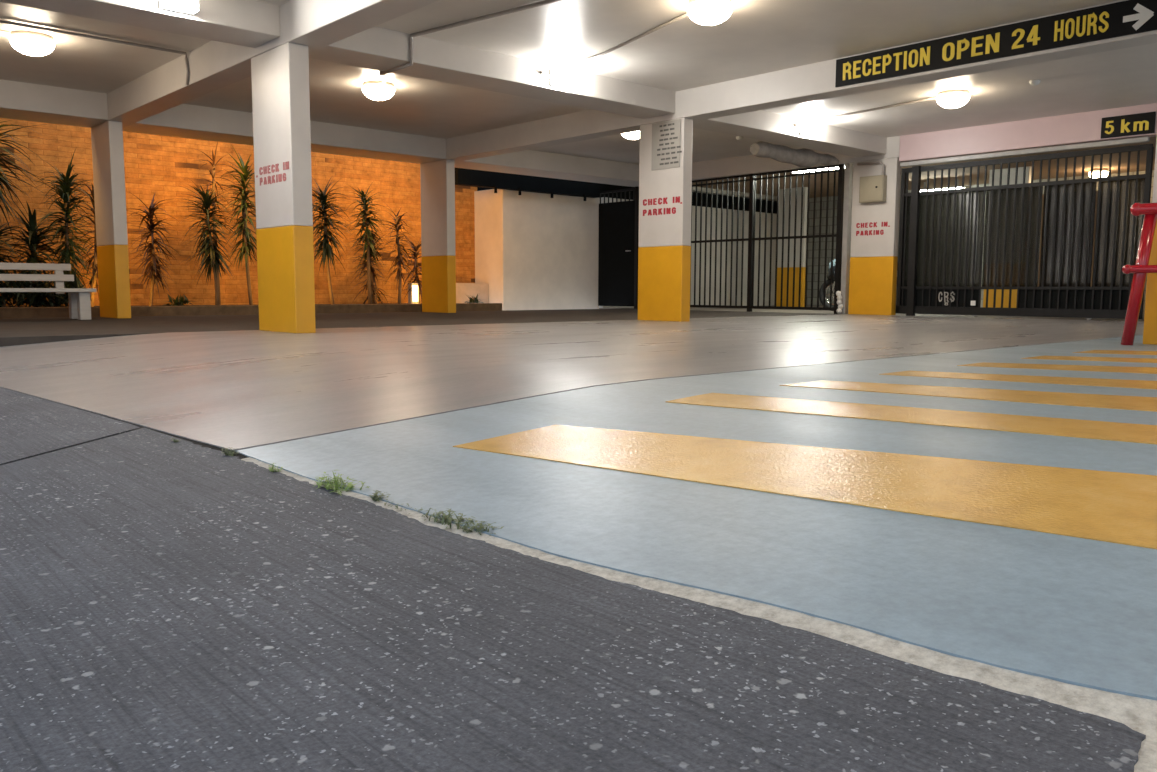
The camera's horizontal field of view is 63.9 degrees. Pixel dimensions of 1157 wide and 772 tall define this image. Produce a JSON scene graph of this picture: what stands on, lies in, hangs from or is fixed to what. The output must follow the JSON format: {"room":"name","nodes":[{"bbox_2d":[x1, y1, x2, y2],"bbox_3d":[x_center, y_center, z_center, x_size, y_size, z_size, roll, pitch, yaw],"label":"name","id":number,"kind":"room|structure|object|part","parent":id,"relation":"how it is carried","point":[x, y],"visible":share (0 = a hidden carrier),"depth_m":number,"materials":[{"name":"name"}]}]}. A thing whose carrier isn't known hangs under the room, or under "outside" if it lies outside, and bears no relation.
{"room":"parking garage","nodes":[
{"label":"parking garage","id":0,"kind":"room"},
{"bbox_2d":[0,387,139,464],"bbox_3d":[-4.615,0.462,0.692,8.036,0.120,14.846,-5,8,-42],"label":"pavement","id":1,"kind":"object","parent":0,"point":[30,426],"visible":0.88,"depth_m":3.26,"materials":[{"name":"asphalt"}]},
{"bbox_2d":[1,387,1156,771],"bbox_3d":[-2.005,0.102,3.615,0.860,0.030,14.000,-5,8,-42],"label":"kerb","id":2,"kind":"object","parent":1,"relation":"on","point":[1139,714],"visible":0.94,"depth_m":1.27,"materials":[{"name":"concrete"}]},
{"bbox_2d":[221,447,238,455],"bbox_3d":[-1.025,0.193,2.728,0.055,0.026,0.049,-2,6,-23],"label":"weed","id":3,"kind":"object","parent":2,"relation":"on","point":[226,451],"visible":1,"depth_m":2.73,"materials":[{"name":"green plant"}]},
{"bbox_2d":[314,470,368,495],"bbox_3d":[-0.596,0.236,2.276,0.101,0.043,0.185,-5,8,-42],"label":"weed","id":4,"kind":"object","parent":2,"relation":"on","point":[330,483],"visible":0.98,"depth_m":2.27,"materials":[{"name":"green plant"}]},
{"bbox_2d":[370,490,390,501],"bbox_3d":[-0.463,0.256,2.149,0.049,0.031,0.063,-4,7,-36],"label":"weed","id":5,"kind":"object","parent":2,"relation":"on","point":[374,497],"visible":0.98,"depth_m":2.15,"materials":[{"name":"green plant"}]},
{"bbox_2d":[384,499,422,513],"bbox_3d":[-0.393,0.268,2.067,0.044,0.017,0.132,-5,8,-42],"label":"weed","id":6,"kind":"object","parent":2,"relation":"on","point":[386,499],"visible":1,"depth_m":2.07,"materials":[{"name":"green plant"}]},
{"bbox_2d":[21,303,421,306],"bbox_3d":[-6.507,-1.024,13.215,12.200,0.210,1.640,-5,8,-42],"label":"ground","id":7,"kind":"structure","parent":0,"point":[378,303],"depth_m":14.34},
{"bbox_2d":[0,220,38,306],"bbox_3d":[-7.489,-1.394,11.849,1.192,1.812,1.287,-5,8,-42],"label":"cordyline","id":8,"kind":"object","parent":7,"relation":"on","point":[5,257],"visible":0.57,"depth_m":11.85,"materials":[{"name":"green plant"}]},
{"bbox_2d":[0,253,47,306],"bbox_3d":[-7.249,-1.254,11.704,1.232,0.862,1.034,-5,8,-42],"label":"shrub","id":9,"kind":"object","parent":7,"relation":"on","point":[9,295],"visible":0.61,"depth_m":11.73,"materials":[{"name":"green plant"}]},
{"bbox_2d":[0,121,54,246],"bbox_3d":[-7.402,-2.344,11.615,1.571,2.744,1.560,-5,8,-42],"label":"palm","id":10,"kind":"object","parent":7,"relation":"on","point":[3,164],"visible":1,"depth_m":11.78,"materials":[{"name":"green plant"}]},
{"bbox_2d":[0,194,80,306],"bbox_3d":[-7.128,-1.603,12.174,1.260,1.919,1.159,-5,8,-42],"label":"cordyline","id":11,"kind":"object","parent":7,"relation":"on","point":[33,242],"visible":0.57,"depth_m":12.10,"materials":[{"name":"green plant"}]},
{"bbox_2d":[10,268,98,306],"bbox_3d":[-6.831,-1.274,12.061,1.198,0.690,1.057,-5,8,-42],"label":"shrub","id":12,"kind":"object","parent":7,"relation":"on","point":[54,299],"visible":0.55,"depth_m":12.02,"materials":[{"name":"green plant"}]},
{"bbox_2d":[26,149,97,306],"bbox_3d":[-6.872,-2.092,12.454,1.100,2.184,1.079,-5,8,-42],"label":"cordyline","id":13,"kind":"object","parent":7,"relation":"on","point":[64,191],"visible":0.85,"depth_m":12.40,"materials":[{"name":"green plant"}]},
{"bbox_2d":[70,183,129,306],"bbox_3d":[-6.699,-2.020,12.899,0.818,1.845,0.854,-5,8,-42],"label":"cordyline","id":14,"kind":"object","parent":7,"relation":"on","point":[94,267],"visible":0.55,"depth_m":12.88,"materials":[{"name":"green plant"}]},
{"bbox_2d":[127,192,183,305],"bbox_3d":[-6.048,-1.966,13.262,0.909,1.664,0.895,3,7,24],"label":"cordyline","id":15,"kind":"object","parent":7,"relation":"on","point":[155,278],"visible":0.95,"depth_m":13.24,"materials":[{"name":"green plant"}]},
{"bbox_2d":[163,292,195,305],"bbox_3d":[-5.933,-1.272,13.763,0.542,0.255,0.425,-5,8,-42],"label":"shrub","id":16,"kind":"object","parent":7,"relation":"on","point":[180,301],"visible":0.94,"depth_m":13.72,"materials":[{"name":"green plant"}]},
{"bbox_2d":[173,180,239,305],"bbox_3d":[-5.462,-2.119,13.730,1.007,1.871,1.021,-5,8,-42],"label":"yucca","id":17,"kind":"object","parent":7,"relation":"on","point":[208,246],"visible":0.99,"depth_m":13.70,"materials":[{"name":"green plant"}]},
{"bbox_2d":[189,142,235,305],"bbox_3d":[-5.547,-2.486,14.139,0.846,2.514,0.763,-5,8,-42],"label":"cordyline","id":18,"kind":"object","parent":7,"relation":"on","point":[213,164],"visible":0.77,"depth_m":14.05,"materials":[{"name":"green plant"}]},
{"bbox_2d":[217,149,256,304],"bbox_3d":[-5.108,-2.439,14.173,0.945,2.423,0.924,-5,8,-42],"label":"yucca","id":19,"kind":"object","parent":7,"relation":"on","point":[245,250],"visible":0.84,"depth_m":14.13,"materials":[{"name":"green plant"}]},
{"bbox_2d":[312,177,353,304],"bbox_3d":[-4.079,-2.392,14.941,1.054,2.181,1.072,-5,8,-42],"label":"yucca","id":20,"kind":"object","parent":7,"relation":"on","point":[324,246],"visible":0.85,"depth_m":14.91,"materials":[{"name":"green plant"}]},
{"bbox_2d":[342,183,386,303],"bbox_3d":[-3.532,-2.402,15.478,0.835,2.090,0.863,3,7,24],"label":"yucca","id":21,"kind":"object","parent":7,"relation":"on","point":[369,246],"visible":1,"depth_m":15.45,"materials":[{"name":"green plant"}]},
{"bbox_2d":[342,231,393,303],"bbox_3d":[-3.562,-1.864,15.845,0.906,1.581,0.918,-5,8,-42],"label":"cordyline","id":22,"kind":"object","parent":7,"relation":"on","point":[372,274],"visible":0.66,"depth_m":15.81,"materials":[{"name":"green plant"}]},
{"bbox_2d":[375,201,421,303],"bbox_3d":[-3.143,-2.313,15.940,0.816,1.821,0.847,-5,8,-42],"label":"cordyline","id":23,"kind":"object","parent":7,"relation":"on","point":[399,276],"visible":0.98,"depth_m":15.93,"materials":[{"name":"green plant"}]},
{"bbox_2d":[397,236,421,303],"bbox_3d":[-2.860,-2.081,16.360,1.023,1.534,1.056,-5,8,-42],"label":"cordyline","id":24,"kind":"object","parent":7,"relation":"on","point":[418,246],"visible":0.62,"depth_m":16.27,"materials":[{"name":"green plant"}]},
{"bbox_2d":[408,283,418,303],"bbox_3d":[-2.894,-1.620,16.273,0.150,0.370,0.126,-5,8,-42],"label":"garden lamp","id":25,"kind":"object","parent":7,"relation":"on","point":[413,294],"visible":0.85,"depth_m":16.23,"materials":[{"name":"white"}]},
{"bbox_2d":[456,283,487,302],"bbox_3d":[-2.221,-1.730,17.833,0.920,0.490,0.400,-5,8,-42],"label":"plinth block","id":26,"kind":"object","parent":7,"relation":"on","point":[463,290],"visible":0.31,"depth_m":17.71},
{"bbox_2d":[465,292,482,302],"bbox_3d":[-1.944,-1.638,17.422,0.471,0.249,0.317,-2,6,-21],"label":"shrub","id":27,"kind":"object","parent":7,"relation":"on","point":[475,299],"visible":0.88,"depth_m":17.39,"materials":[{"name":"green plant"}]},
{"bbox_2d":[0,118,476,306],"bbox_3d":[-6.857,-3.158,13.949,12.950,4.300,0.250,-5,8,-42],"label":"wall","id":28,"kind":"structure","parent":0,"point":[152,163],"depth_m":14.63,"materials":[{"name":"orange brick"}]},
{"bbox_2d":[477,187,492,190],"bbox_3d":[-1.413,-5.031,19.099,5.050,2.400,0.200,-5,8,-42],"label":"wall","id":29,"kind":"structure","parent":0,"point":[478,188],"depth_m":18.60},
{"bbox_2d":[0,305,1144,450],"bbox_3d":[2.500,-0.868,13.135,19.600,0.212,12.100,-5,8,-42],"label":"floor","id":30,"kind":"structure","parent":0,"point":[245,389],"depth_m":5.67,"materials":[{"name":"concrete"}]},
{"bbox_2d":[0,263,95,319],"bbox_3d":[-7.114,-1.036,10.150,3.240,0.665,0.570,-5,8,-42],"label":"park bench","id":31,"kind":"object","parent":30,"relation":"on","point":[79,298],"visible":1,"depth_m":11.00,"materials":[{"name":"white paint"}]},
{"bbox_3d":[-6.288,-1.295,11.243,0.090,0.360,0.034,-5,8,-42],"label":"post","id":32,"kind":"part","parent":31,"relation":"part of","materials":[{"name":"white paint"}]},
{"bbox_3d":[-6.130,-0.981,11.308,0.120,0.324,0.120,-5,8,-42],"label":"leg","id":33,"kind":"part","parent":31,"relation":"part of","materials":[{"name":"white paint"}]},
{"bbox_3d":[-5.881,-0.952,11.036,0.120,0.324,0.120,-5,8,-42],"label":"leg","id":34,"kind":"part","parent":31,"relation":"part of","materials":[{"name":"white paint"}]},
{"bbox_2d":[91,121,130,318],"bbox_3d":[-5.903,-2.065,11.718,0.162,2.401,0.752,-5,8,-42],"label":"column","id":35,"kind":"structure","parent":30,"relation":"on","point":[106,137],"depth_m":11.52,"materials":[{"name":"white paint"}]},
{"bbox_2d":[0,303,501,317],"bbox_3d":[-5.915,-0.964,12.567,12.200,0.230,0.120,-5,8,-42],"label":"kerb","id":36,"kind":"object","parent":30,"relation":"on","point":[5,312],"visible":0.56,"depth_m":13.19,"materials":[{"name":"concrete"}]},
{"bbox_2d":[251,42,315,332],"bbox_3d":[-2.581,-1.674,8.096,0.186,2.401,0.752,-5,8,-42],"label":"column","id":37,"kind":"structure","parent":30,"relation":"on","point":[280,75],"depth_m":7.91,"materials":[{"name":"white paint"}]},
{"bbox_2d":[420,160,455,312],"bbox_3d":[-2.270,-2.393,15.004,0.162,2.401,0.752,-5,8,-42],"label":"column","id":38,"kind":"structure","parent":30,"relation":"on","point":[437,177],"depth_m":14.86,"materials":[{"name":"white paint"}]},
{"bbox_2d":[638,118,692,321],"bbox_3d":[1.052,-2.001,11.369,0.166,2.401,0.732,-5,8,-42],"label":"column","id":39,"kind":"structure","parent":30,"relation":"on","point":[665,195],"depth_m":11.28,"materials":[{"name":"white paint"}]},
{"bbox_2d":[651,119,681,170],"bbox_3d":[1.059,-2.891,11.144,0.014,0.555,0.490,-5,8,-42],"label":"plate","id":40,"kind":"object","parent":39,"relation":"attached to","point":[666,136],"visible":1,"depth_m":11.14,"materials":[{"name":"metal"}]},
{"bbox_2d":[634,164,844,313],"bbox_3d":[2.698,-2.558,16.757,0.070,2.400,4.640,-5,8,-42],"label":"metal gate","id":41,"kind":"object","parent":30,"relation":"on","point":[751,238],"visible":0.75,"depth_m":16.16,"materials":[{"name":"black metal"}]},
{"bbox_3d":[1.161,-2.739,18.438,0.070,2.400,0.070,-5,8,-42],"label":"post","id":42,"kind":"part","parent":41,"relation":"part of","materials":[{"name":"black metal"}]},
{"bbox_3d":[2.697,-1.441,16.869,0.040,0.045,4.580,-5,8,-42],"label":"rail","id":43,"kind":"part","parent":41,"relation":"part of","materials":[{"name":"black metal"}]},
{"bbox_3d":[2.706,-3.656,16.638,0.040,0.030,4.580,-5,8,-42],"label":"rail","id":44,"kind":"part","parent":41,"relation":"part of","materials":[{"name":"black metal"}]},
{"bbox_3d":[2.706,-3.734,16.630,0.040,0.035,4.580,-5,8,-42],"label":"rail","id":45,"kind":"part","parent":41,"relation":"part of","materials":[{"name":"black metal"}]},
{"bbox_3d":[3.045,-2.517,16.378,0.070,2.400,0.070,-5,8,-42],"label":"post","id":46,"kind":"part","parent":41,"relation":"part of","materials":[{"name":"black metal"}]},
{"bbox_3d":[2.702,-2.627,16.746,0.040,0.040,4.580,-5,8,-42],"label":"rail","id":47,"kind":"part","parent":41,"relation":"part of","materials":[{"name":"black metal"}]},
{"bbox_3d":[4.235,-2.376,15.076,0.070,2.400,0.070,-5,8,-42],"label":"post","id":48,"kind":"part","parent":41,"relation":"part of","materials":[{"name":"black metal"}]},
{"bbox_2d":[776,187,807,306],"bbox_3d":[4.949,-3.203,21.518,0.162,2.716,0.752,-5,8,-42],"label":"column","id":49,"kind":"structure","parent":30,"relation":"on","point":[799,189],"depth_m":21.42,"materials":[{"name":"white paint"}]},
{"bbox_2d":[836,291,842,313],"bbox_3d":[4.218,-1.355,15.020,0.120,0.370,0.122,-5,8,-42],"label":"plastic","id":50,"kind":"object","parent":30,"relation":"on","point":[838,293],"visible":1,"depth_m":14.99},
{"bbox_2d":[840,163,852,313],"bbox_3d":[4.318,-2.364,14.956,0.100,2.400,0.090,-5,8,-42],"label":"steel post","id":51,"kind":"object","parent":30,"relation":"on","point":[848,178],"visible":0.98,"depth_m":14.91,"materials":[{"name":"grey metal"}]},
{"bbox_2d":[819,259,897,310],"bbox_3d":[5.177,-1.840,16.801,0.691,0.992,1.875,-5,8,-42],"label":"motorcycle","id":52,"kind":"object","parent":30,"relation":"on","point":[821,291],"visible":0.14,"depth_m":17.29,"materials":[{"name":"metal"}]},
{"bbox_2d":[848,158,900,314],"bbox_3d":[4.645,-2.321,14.580,0.146,2.401,0.752,-5,8,-42],"label":"column","id":53,"kind":"structure","parent":30,"relation":"on","point":[874,226],"depth_m":14.50,"materials":[{"name":"white paint"}]},
{"bbox_2d":[857,161,886,202],"bbox_3d":[4.535,-3.171,14.412,0.135,0.632,0.486,-5,8,-42],"label":"meter box","id":54,"kind":"object","parent":53,"relation":"attached to","point":[872,189],"visible":1,"depth_m":14.33,"materials":[{"name":"beige metal"}]},
{"bbox_3d":[4.524,-3.052,14.363,0.011,0.365,0.380,-5,8,-42],"label":"box door","id":55,"kind":"part","parent":54,"relation":"part of","materials":[{"name":"beige metal"}]},
{"bbox_2d":[983,166,1031,307],"bbox_3d":[8.265,-2.811,17.892,0.162,2.716,0.752,-5,8,-42],"label":"column","id":56,"kind":"structure","parent":30,"relation":"on","point":[1028,168],"depth_m":17.84,"materials":[{"name":"white paint"}]},
{"bbox_2d":[896,144,1153,319],"bbox_3d":[6.088,-2.080,13.050,0.129,2.245,3.400,-5,8,-42],"label":"gate","id":57,"kind":"object","parent":30,"relation":"on","point":[942,233],"visible":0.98,"depth_m":12.95,"materials":[{"name":"black metal"}]},
{"bbox_3d":[5.388,-1.327,13.932,0.010,0.280,1.260,-5,8,-42],"label":"kick plate","id":58,"kind":"part","parent":57,"relation":"part of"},
{"bbox_3d":[6.085,-1.387,13.130,0.040,0.040,3.390,-5,8,-42],"label":"rail","id":59,"kind":"part","parent":57,"relation":"part of","materials":[{"name":"black metal"}]},
{"bbox_3d":[6.084,-1.051,13.165,0.060,0.115,3.390,-5,8,-42],"label":"rail","id":60,"kind":"part","parent":57,"relation":"part of","materials":[{"name":"black metal"}]},
{"bbox_3d":[6.091,-2.794,12.983,0.040,0.050,3.390,-5,8,-42],"label":"rail","id":61,"kind":"part","parent":57,"relation":"part of","materials":[{"name":"black metal"}]},
{"bbox_3d":[6.092,-3.152,12.945,0.050,0.070,3.390,-5,8,-42],"label":"rail","id":62,"kind":"part","parent":57,"relation":"part of","materials":[{"name":"black metal"}]},
{"bbox_2d":[1038,191,1097,286],"bbox_3d":[9.262,-2.482,17.241,0.120,2.200,1.300,-5,8,-42],"label":"bars","id":63,"kind":"object","parent":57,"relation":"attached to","point":[1096,191],"visible":0.07,"depth_m":17.03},
{"bbox_3d":[6.693,-1.173,12.505,0.010,0.280,1.540,-5,8,-42],"label":"kick plate","id":64,"kind":"part","parent":57,"relation":"part of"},
{"bbox_2d":[0,428,1145,771],"bbox_3d":[-0.049,0.806,-2.424,4.738,0.120,10.832,1,6,9],"label":"road","id":65,"kind":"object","parent":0,"point":[166,605],"visible":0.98,"depth_m":1.23,"materials":[{"name":"asphalt"}]},
{"bbox_2d":[268,463,283,471],"bbox_3d":[-0.814,0.221,2.499,0.044,0.024,0.064,-2,6,-20],"label":"weed","id":66,"kind":"object","parent":65,"relation":"on","point":[272,467],"visible":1,"depth_m":2.49,"materials":[{"name":"green plant"}]},
{"bbox_2d":[0,0,1156,197],"bbox_3d":[4.163,-3.561,11.103,19.700,0.150,17.300,-5,8,-42],"label":"ceiling","id":67,"kind":"structure","parent":0,"point":[758,37],"depth_m":9.77,"materials":[{"name":"paint"}]},
{"bbox_2d":[0,30,9,33],"bbox_3d":[-5.591,-3.192,8.102,1.101,0.028,0.028,-6,8,-45],"label":"conduit","id":68,"kind":"object","parent":67,"relation":"attached to","point":[1,31],"visible":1,"depth_m":8.45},
{"bbox_2d":[9,30,54,55],"bbox_3d":[-5.094,-3.177,8.660,0.370,0.180,0.370,-5,8,-42],"label":"ceiling lamp","id":69,"kind":"object","parent":67,"relation":"attached to","point":[31,43],"visible":1,"depth_m":8.54,"materials":[{"name":"white"}]},
{"bbox_2d":[0,79,107,127],"bbox_3d":[-6.931,-3.335,10.640,2.634,0.332,0.750,-5,8,-42],"label":"ceiling beam","id":70,"kind":"structure","parent":67,"relation":"attached to","point":[18,100],"depth_m":10.92,"materials":[{"name":"paint"}]},
{"bbox_2d":[0,0,279,47],"bbox_3d":[-3.631,-2.977,7.029,2.634,0.268,0.520,-5,8,-42],"label":"ceiling beam","id":71,"kind":"structure","parent":67,"relation":"attached to","point":[248,23],"depth_m":7.38,"materials":[{"name":"paint"}]},
{"bbox_2d":[158,0,199,14],"bbox_3d":[-3.103,-2.957,7.059,0.385,0.160,0.150,-5,8,-42],"label":"light","id":72,"kind":"object","parent":71,"relation":"attached to","point":[191,7],"visible":1,"depth_m":7.10,"materials":[{"name":"white"}]},
{"bbox_2d":[91,0,438,127],"bbox_3d":[-0.673,-2.821,5.965,0.300,0.335,16.130,-5,8,-42],"label":"ceiling beam","id":73,"kind":"structure","parent":67,"relation":"attached to","point":[315,24],"depth_m":8.57,"materials":[{"name":"paint"}]},
{"bbox_2d":[0,19,188,84],"bbox_3d":[-4.811,-3.072,8.360,2.584,0.314,0.068,-6,8,-44],"label":"conduit","id":74,"kind":"object","parent":73,"relation":"attached to","point":[1,21],"visible":1,"depth_m":8.69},
{"bbox_2d":[123,104,445,163],"bbox_3d":[-4.029,-3.597,13.266,4.610,0.332,0.750,-5,8,-42],"label":"ceiling beam","id":75,"kind":"structure","parent":67,"relation":"attached to","point":[183,120],"depth_m":13.12,"materials":[{"name":"paint"}]},
{"bbox_2d":[362,81,394,100],"bbox_3d":[-2.295,-3.374,10.655,0.370,0.180,0.370,-5,8,-42],"label":"ceiling lamp","id":76,"kind":"object","parent":67,"relation":"attached to","point":[375,90],"visible":1,"depth_m":10.53,"materials":[{"name":"white"}]},
{"bbox_2d":[308,27,674,118],"bbox_3d":[-0.730,-3.239,9.654,4.610,0.268,0.520,-5,8,-42],"label":"ceiling beam","id":77,"kind":"structure","parent":67,"relation":"attached to","point":[374,48],"depth_m":9.29,"materials":[{"name":"paint"}]},
{"bbox_2d":[379,0,561,82],"bbox_3d":[0.039,-2.980,7.480,0.926,0.284,7.432,-5,8,-42],"label":"conduit","id":78,"kind":"object","parent":77,"relation":"attached to","point":[544,2],"visible":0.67,"depth_m":8.13,"materials":[{"name":"plastic"}]},
{"bbox_2d":[540,69,572,88],"bbox_3d":[-0.216,-3.219,9.684,0.385,0.160,0.130,-5,8,-42],"label":"light","id":79,"kind":"object","parent":77,"relation":"attached to","point":[557,78],"visible":1,"depth_m":9.67,"materials":[{"name":"white"}]},
{"bbox_3d":[-0.204,-3.227,9.762,0.260,0.160,0.030,-5,8,-42],"label":"plate","id":80,"kind":"part","parent":79,"relation":"part of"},
{"bbox_2d":[455,150,638,186],"bbox_3d":[-0.422,-3.923,16.529,4.540,0.332,0.750,-5,8,-42],"label":"ceiling beam","id":81,"kind":"structure","parent":67,"relation":"attached to","point":[526,162],"depth_m":16.23,"materials":[{"name":"paint"}]},
{"bbox_2d":[558,13,687,70],"bbox_3d":[0.423,-3.229,8.767,0.122,0.045,2.358,-3,7,-30],"label":"conduit","id":82,"kind":"object","parent":67,"relation":"attached to","point":[685,14],"visible":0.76,"depth_m":8.70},
{"bbox_2d":[622,131,639,139],"bbox_3d":[0.787,-3.646,13.376,0.370,0.180,0.370,-5,8,-42],"label":"ceiling lamp","id":83,"kind":"object","parent":67,"relation":"attached to","point":[632,135],"visible":0.38,"depth_m":13.28,"materials":[{"name":"white"}]},
{"bbox_2d":[687,0,732,25],"bbox_3d":[1.068,-3.037,7.554,0.370,0.180,0.370,-5,8,-42],"label":"ceiling lamp","id":84,"kind":"object","parent":67,"relation":"attached to","point":[703,12],"visible":1,"depth_m":7.44,"materials":[{"name":"white"}]},
{"bbox_2d":[631,136,899,186],"bbox_3d":[3.023,-3.880,16.265,0.200,0.335,5.720,-5,8,-42],"label":"ceiling beam","id":85,"kind":"structure","parent":67,"relation":"attached to","point":[749,164],"depth_m":16.11,"materials":[{"name":"paint"}]},
{"bbox_2d":[421,0,1156,163],"bbox_3d":[2.960,-3.149,9.252,0.300,0.335,16.130,-5,8,-42],"label":"ceiling beam","id":86,"kind":"structure","parent":67,"relation":"attached to","point":[815,81],"depth_m":10.32,"materials":[{"name":"paint"}]},
{"bbox_2d":[835,0,1156,86],"bbox_3d":[3.619,-3.043,8.289,0.024,0.270,3.010,-5,8,-42],"label":"overhead sign","id":87,"kind":"object","parent":86,"relation":"attached to","point":[1128,17],"visible":1,"depth_m":8.14,"materials":[{"name":"metal"}]},
{"bbox_2d":[693,110,886,156],"bbox_3d":[2.877,-3.565,12.917,4.540,0.268,0.520,-5,8,-42],"label":"ceiling beam","id":88,"kind":"structure","parent":67,"relation":"attached to","point":[760,125],"depth_m":12.83,"materials":[{"name":"paint"}]},
{"bbox_2d":[750,141,838,167],"bbox_3d":[3.292,-3.457,14.013,2.109,0.283,0.288,-5,8,-42],"label":"wrapped bundle","id":89,"kind":"object","parent":88,"relation":"attached to","point":[802,158],"visible":1,"depth_m":13.82,"materials":[{"name":"fabric"}]},
{"bbox_2d":[794,123,816,136],"bbox_3d":[3.113,-3.520,12.696,0.385,0.160,0.130,-5,8,-42],"label":"light","id":90,"kind":"object","parent":88,"relation":"attached to","point":[806,129],"visible":1,"depth_m":12.68,"materials":[{"name":"white"}]},
{"bbox_3d":[3.126,-3.528,12.775,0.260,0.160,0.030,-5,8,-42],"label":"plate","id":91,"kind":"part","parent":90,"relation":"part of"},
{"bbox_2d":[792,167,837,173],"bbox_3d":[4.293,-3.911,16.316,0.260,0.235,1.230,-5,8,-42],"label":"fluorescent light","id":92,"kind":"object","parent":67,"relation":"attached to","point":[835,167],"visible":0.07,"depth_m":16.41,"materials":[{"name":"white glass"}]},
{"bbox_2d":[805,96,936,122],"bbox_3d":[3.744,-3.550,11.976,0.075,0.045,2.023,-4,7,-36],"label":"conduit","id":93,"kind":"object","parent":67,"relation":"attached to","point":[931,98],"visible":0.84,"depth_m":11.93,"materials":[{"name":"plastic"}]},
{"bbox_2d":[920,179,968,191],"bbox_3d":[7.707,-4.254,19.740,0.260,0.235,1.170,-5,8,-42],"label":"fluorescent light","id":94,"kind":"object","parent":67,"relation":"attached to","point":[958,186],"visible":0.59,"depth_m":19.61,"materials":[{"name":"white glass"}]},
{"bbox_2d":[936,89,969,108],"bbox_3d":[4.432,-3.382,10.987,0.370,0.180,0.370,-5,8,-42],"label":"ceiling lamp","id":95,"kind":"object","parent":67,"relation":"attached to","point":[956,98],"visible":1,"depth_m":10.86,"materials":[{"name":"white"}]},
{"bbox_2d":[899,103,1156,161],"bbox_3d":[8.438,-3.208,10.347,0.200,0.400,10.380,-5,8,-42],"label":"ceiling beam","id":96,"kind":"structure","parent":67,"relation":"attached to","point":[1085,127],"depth_m":12.84,"materials":[{"name":"paint"}]},
{"bbox_2d":[900,137,1149,166],"bbox_3d":[6.034,-3.231,12.883,0.070,0.060,3.350,-5,8,-42],"label":"track","id":97,"kind":"object","parent":96,"relation":"attached to","point":[1140,139],"visible":1,"depth_m":12.69,"materials":[{"name":"grey metal"}]},
{"bbox_2d":[1101,111,1155,138],"bbox_3d":[6.973,-3.310,11.786,0.024,0.262,0.615,-5,8,-42],"label":"speed sign","id":98,"kind":"object","parent":96,"relation":"attached to","point":[1140,123],"visible":1,"depth_m":11.77,"materials":[{"name":"metal"}]},
{"bbox_2d":[1029,80,1039,85],"bbox_3d":[5.089,-3.378,10.351,0.110,0.050,0.110,-5,8,-42],"label":"smoke detector","id":99,"kind":"object","parent":67,"relation":"attached to","point":[1032,82],"visible":1,"depth_m":10.32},
{"bbox_2d":[1089,169,1108,177],"bbox_3d":[9.990,-4.059,17.832,0.340,0.180,0.340,-5,8,-42],"label":"ceiling lamp","id":100,"kind":"object","parent":67,"relation":"attached to","point":[1096,172],"visible":0.63,"depth_m":17.71,"materials":[{"name":"white"}]},
{"bbox_2d":[474,189,776,309],"bbox_3d":[1.622,-2.931,21.354,9.620,2.380,1.500,-5,8,-42],"label":"wall","id":101,"kind":"structure","parent":0,"point":[534,251],"depth_m":18.54,"materials":[{"name":"paint"}]},
{"bbox_2d":[455,168,599,200],"bbox_3d":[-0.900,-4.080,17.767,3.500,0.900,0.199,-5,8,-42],"label":"gutter","id":102,"kind":"object","parent":101,"relation":"attached to","point":[463,177],"visible":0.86,"depth_m":17.61,"materials":[{"name":"metal"}]},
{"bbox_2d":[598,188,634,306],"bbox_3d":[0.758,-2.793,18.838,0.092,2.340,1.040,-5,8,-42],"label":"door","id":103,"kind":"structure","parent":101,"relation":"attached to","point":[616,219],"depth_m":18.84,"materials":[{"name":"black paint"}]},
{"bbox_3d":[0.782,-3.938,18.737,0.040,0.040,1.040,-5,8,-42],"label":"rail","id":104,"kind":"part","parent":103,"relation":"part of","materials":[{"name":"black metal"}]},
{"bbox_2d":[600,183,776,213],"bbox_3d":[2.900,-4.345,21.772,6.980,0.515,0.180,-5,8,-42],"label":"wall","id":105,"kind":"structure","parent":0,"point":[603,187],"depth_m":21.91,"materials":[{"name":"paint"}]},
{"bbox_2d":[236,335,1156,699],"bbox_3d":[5.447,0.008,4.788,12.330,0.204,5.715,-5,8,-42],"label":"driveway slab","id":106,"kind":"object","parent":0,"point":[997,507],"visible":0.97,"depth_m":2.11,"materials":[{"name":"blue paint"}]},
{"bbox_2d":[422,508,503,535],"bbox_3d":[-0.249,0.279,1.925,0.088,0.030,0.245,-5,8,-42],"label":"weed","id":107,"kind":"object","parent":106,"relation":"on","point":[445,518],"visible":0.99,"depth_m":1.92,"materials":[{"name":"green plant"}]},
{"bbox_2d":[1120,203,1156,344],"bbox_3d":[4.349,-0.740,6.140,0.126,1.009,1.340,-5,8,-42],"label":"stool","id":108,"kind":"object","parent":106,"relation":"on","point":[1140,270],"visible":1,"depth_m":6.54,"materials":[{"name":"red paint"}]},
{"bbox_3d":[4.341,-0.776,6.105,0.058,0.058,1.305,-5,8,-42],"label":"rail","id":109,"kind":"part","parent":108,"relation":"part of","materials":[{"name":"metal"}]},
{"bbox_3d":[4.359,-1.192,6.065,0.080,0.079,1.288,-5,8,-42],"label":"rail","id":110,"kind":"part","parent":108,"relation":"part of","materials":[{"name":"metal"}]},
{"bbox_2d":[1143,139,1156,344],"bbox_3d":[4.457,-1.629,6.414,0.162,2.716,0.792,-5,8,-42],"label":"column","id":111,"kind":"structure","parent":106,"relation":"on","point":[1150,317],"depth_m":6.72,"materials":[{"name":"white paint"}]},
{"bbox_2d":[692,187,776,200],"bbox_3d":[3.043,-4.587,21.590,6.980,0.195,0.200,-5,8,-42],"label":"wall","id":112,"kind":"structure","parent":0,"point":[693,188],"depth_m":22.06,"materials":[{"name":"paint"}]},
{"bbox_2d":[806,170,1153,310],"bbox_3d":[10.268,-2.884,19.137,0.200,2.815,13.800,-5,8,-42],"label":"wall","id":113,"kind":"structure","parent":0,"point":[824,199],"depth_m":23.42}
]}

